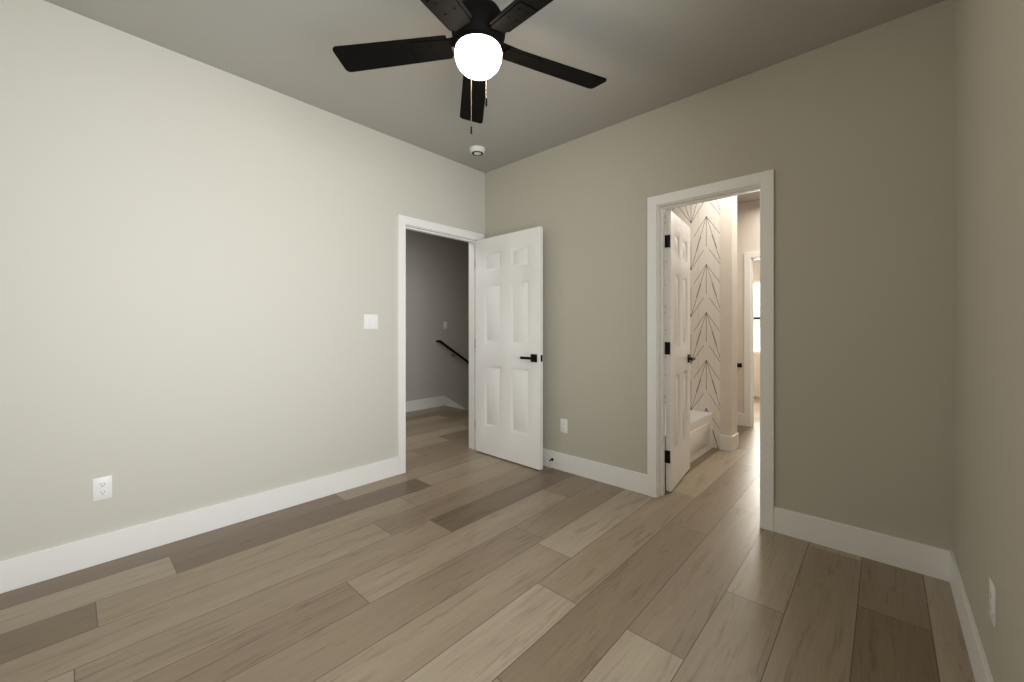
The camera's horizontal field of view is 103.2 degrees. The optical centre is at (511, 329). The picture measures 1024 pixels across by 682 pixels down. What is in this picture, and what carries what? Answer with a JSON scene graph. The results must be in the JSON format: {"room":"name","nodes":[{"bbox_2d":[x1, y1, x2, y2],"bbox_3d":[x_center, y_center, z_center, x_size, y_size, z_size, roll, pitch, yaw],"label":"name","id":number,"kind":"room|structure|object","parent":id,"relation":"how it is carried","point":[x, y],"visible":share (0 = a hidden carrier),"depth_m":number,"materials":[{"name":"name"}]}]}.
{"room":"empty bedroom","nodes":[
{"label":"empty bedroom","id":0,"kind":"room"},
{"bbox_2d":[0,0,484,560],"bbox_3d":[-1.394,-0.185,2.905,0.120,2.740,3.440,0,0,42],"label":"wall","id":1,"kind":"structure","parent":0,"point":[198,270],"depth_m":2.28,"materials":[{"name":"grey paint"}]},
{"bbox_2d":[93,475,111,501],"bbox_3d":[-2.080,0.808,2.062,0.007,0.114,0.070,0,0,42],"label":"electrical outlet","id":2,"kind":"object","parent":1,"relation":"attached to","point":[102,488],"visible":1,"depth_m":2.06,"materials":[{"name":"white plastic"}]},
{"bbox_2d":[0,457,397,593],"bbox_3d":[-1.667,1.113,2.506,0.016,0.145,2.183,0,0,42],"label":"baseboard","id":3,"kind":"structure","parent":1,"relation":"attached to","point":[20,571],"depth_m":2.25,"materials":[{"name":"white wood"}]},
{"bbox_2d":[364,314,377,328],"bbox_3d":[-1.089,-0.058,3.140,0.012,0.114,0.116,0,0,42],"label":"light switch","id":4,"kind":"object","parent":1,"relation":"attached to","point":[370,321],"visible":1,"depth_m":3.14,"materials":[{"name":"white plastic"}]},
{"bbox_2d":[398,214,483,474],"bbox_3d":[-0.656,0.124,3.710,0.154,2.122,0.959,0,0,42],"label":"door frame","id":5,"kind":"structure","parent":1,"relation":"attached to","point":[424,226],"depth_m":3.45,"materials":[{"name":"white wood"}]},
{"bbox_2d":[475,226,542,469],"bbox_3d":[-0.051,0.158,3.671,0.822,2.030,0.139,0,0,43],"label":"entry door","id":6,"kind":"structure","parent":1,"relation":"in","point":[509,348],"depth_m":3.62,"materials":[{"name":"white wood"}]},
{"bbox_2d":[406,229,468,409],"bbox_3d":[-1.647,0.615,5.781,0.120,4.340,4.740,0,0,42],"label":"wall","id":7,"kind":"structure","parent":0,"point":[437,281],"depth_m":6.20,"materials":[{"name":"grey paint"}]},
{"bbox_2d":[406,396,466,411],"bbox_3d":[-1.581,1.629,5.754,0.014,1.177,4.547,0,0,42],"label":"baseboard","id":8,"kind":"structure","parent":7,"relation":"attached to","point":[420,404],"depth_m":6.13,"materials":[{"name":"white wood"}]},
{"bbox_2d":[436,340,468,363],"bbox_3d":[-0.515,0.737,6.857,0.095,1.144,1.815,0,0,42],"label":"handrail","id":9,"kind":"object","parent":7,"relation":"attached to","point":[452,350],"visible":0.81,"depth_m":6.37,"materials":[{"name":"black metal"}]},
{"bbox_2d":[0,396,974,681],"bbox_3d":[1.145,1.235,4.240,6.320,0.100,8.840,0,0,42],"label":"floor","id":10,"kind":"structure","parent":0,"point":[450,554],"depth_m":1.80,"materials":[{"name":"brown wood"}]},
{"bbox_2d":[665,407,712,479],"bbox_3d":[1.254,1.011,3.793,0.755,0.349,1.419,0,0,42],"label":"bathtub","id":11,"kind":"object","parent":10,"relation":"on","point":[701,432],"visible":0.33,"depth_m":3.85,"materials":[{"name":"white ceramic"}]},
{"bbox_2d":[44,0,944,203],"bbox_3d":[1.145,-1.605,4.240,6.320,0.100,8.840,0,0,42],"label":"ceiling","id":12,"kind":"structure","parent":0,"point":[643,56],"depth_m":2.27,"materials":[{"name":"grey paint"}]},
{"bbox_2d":[333,0,606,133],"bbox_3d":[-0.126,-1.234,1.786,1.282,0.642,1.324,0,0,42],"label":"ceiling fan","id":13,"kind":"object","parent":12,"relation":"hanging from","point":[478,29],"visible":1,"depth_m":1.82,"materials":[{"name":"black wood"}]},
{"bbox_2d":[470,145,484,155],"bbox_3d":[-0.298,-1.534,3.501,0.136,0.042,0.136,0,0,42],"label":"smoke detector","id":14,"kind":"object","parent":12,"relation":"attached to","point":[476,150],"visible":1,"depth_m":3.46,"materials":[{"name":"white plastic"}]},
{"bbox_2d":[665,196,736,448],"bbox_3d":[1.855,-0.185,4.333,0.940,2.740,0.194,0,0,42],"label":"tiled wall","id":15,"kind":"structure","parent":0,"point":[712,224],"depth_m":4.06,"materials":[{"name":"tile"}]},
{"bbox_2d":[485,0,953,551],"bbox_3d":[0.985,-0.185,2.977,3.290,2.740,0.120,0,0,42],"label":"wall","id":16,"kind":"structure","parent":0,"point":[849,140],"depth_m":2.25,"materials":[{"name":"beige paint"}]},
{"bbox_2d":[560,418,566,432],"bbox_3d":[0.433,0.808,3.396,0.070,0.114,0.007,0,0,42],"label":"electrical outlet","id":17,"kind":"object","parent":16,"relation":"attached to","point":[563,425],"visible":1,"depth_m":3.40,"materials":[{"name":"white plastic"}]},
{"bbox_2d":[543,448,646,494],"bbox_3d":[0.346,1.113,3.467,1.686,0.145,0.020,0,0,42],"label":"baseboard","id":18,"kind":"structure","parent":16,"relation":"attached to","point":[630,480],"depth_m":3.17,"materials":[{"name":"white wood"}]},
{"bbox_2d":[665,211,694,491],"bbox_3d":[1.310,0.158,3.188,0.139,2.030,0.632,0,0,35],"label":"door","id":19,"kind":"structure","parent":16,"relation":"in","point":[677,349],"depth_m":3.10,"materials":[{"name":"white wood"}]},
{"bbox_2d":[647,169,773,531],"bbox_3d":[1.298,0.124,2.690,0.768,2.122,0.154,0,0,42],"label":"door frame","id":20,"kind":"structure","parent":16,"relation":"attached to","point":[761,182],"depth_m":2.66,"materials":[{"name":"white wood"}]},
{"bbox_2d":[774,506,943,579],"bbox_3d":[1.793,1.113,2.146,0.696,0.145,0.014,0,0,42],"label":"baseboard","id":21,"kind":"structure","parent":16,"relation":"attached to","point":[924,559],"depth_m":2.11,"materials":[{"name":"white wood"}]},
{"bbox_2d":[737,200,759,413],"bbox_3d":[3.318,-0.185,4.501,3.710,2.740,5.520,0,0,42],"label":"wall","id":22,"kind":"structure","parent":0,"point":[748,226],"depth_m":5.00,"materials":[{"name":"beige paint"}]},
{"bbox_2d":[737,413,743,425],"bbox_3d":[2.565,1.113,5.236,0.768,0.145,0.014,0,0,42],"label":"baseboard","id":23,"kind":"structure","parent":22,"relation":"attached to","point":[740,417],"depth_m":5.00,"materials":[{"name":"white wood"}]},
{"bbox_2d":[744,251,759,426],"bbox_3d":[3.234,0.124,4.713,0.924,2.122,0.154,0,0,42],"label":"door frame","id":24,"kind":"structure","parent":22,"relation":"attached to","point":[750,258],"depth_m":4.95,"materials":[{"name":"white wood"}]},
{"bbox_2d":[754,280,759,353],"bbox_3d":[4.524,-0.215,7.350,1.500,2.400,0.490,0,0,42],"label":"window","id":25,"kind":"structure","parent":22,"relation":"in","point":[756,316],"depth_m":7.59,"materials":[{"name":"white glass"}]},
{"bbox_2d":[954,0,1023,681],"bbox_3d":[0.991,-0.185,0.638,0.120,2.740,3.320,0,0,42],"label":"wall","id":26,"kind":"structure","parent":0,"point":[988,288],"depth_m":1.24,"materials":[{"name":"beige paint"}]},
{"bbox_2d":[944,549,993,681],"bbox_3d":[0.982,1.113,0.728,0.016,0.145,3.200,0,0,42],"label":"baseboard","id":27,"kind":"structure","parent":26,"relation":"attached to","point":[981,670],"depth_m":1.51,"materials":[{"name":"white wood"}]},
{"bbox_2d":[989,577,995,626],"bbox_3d":[1.424,0.808,1.204,0.007,0.114,0.070,0,0,42],"label":"electrical outlet","id":28,"kind":"object","parent":26,"relation":"attached to","point":[992,600],"visible":0.96,"depth_m":1.19,"materials":[{"name":"white plastic"}]}
]}

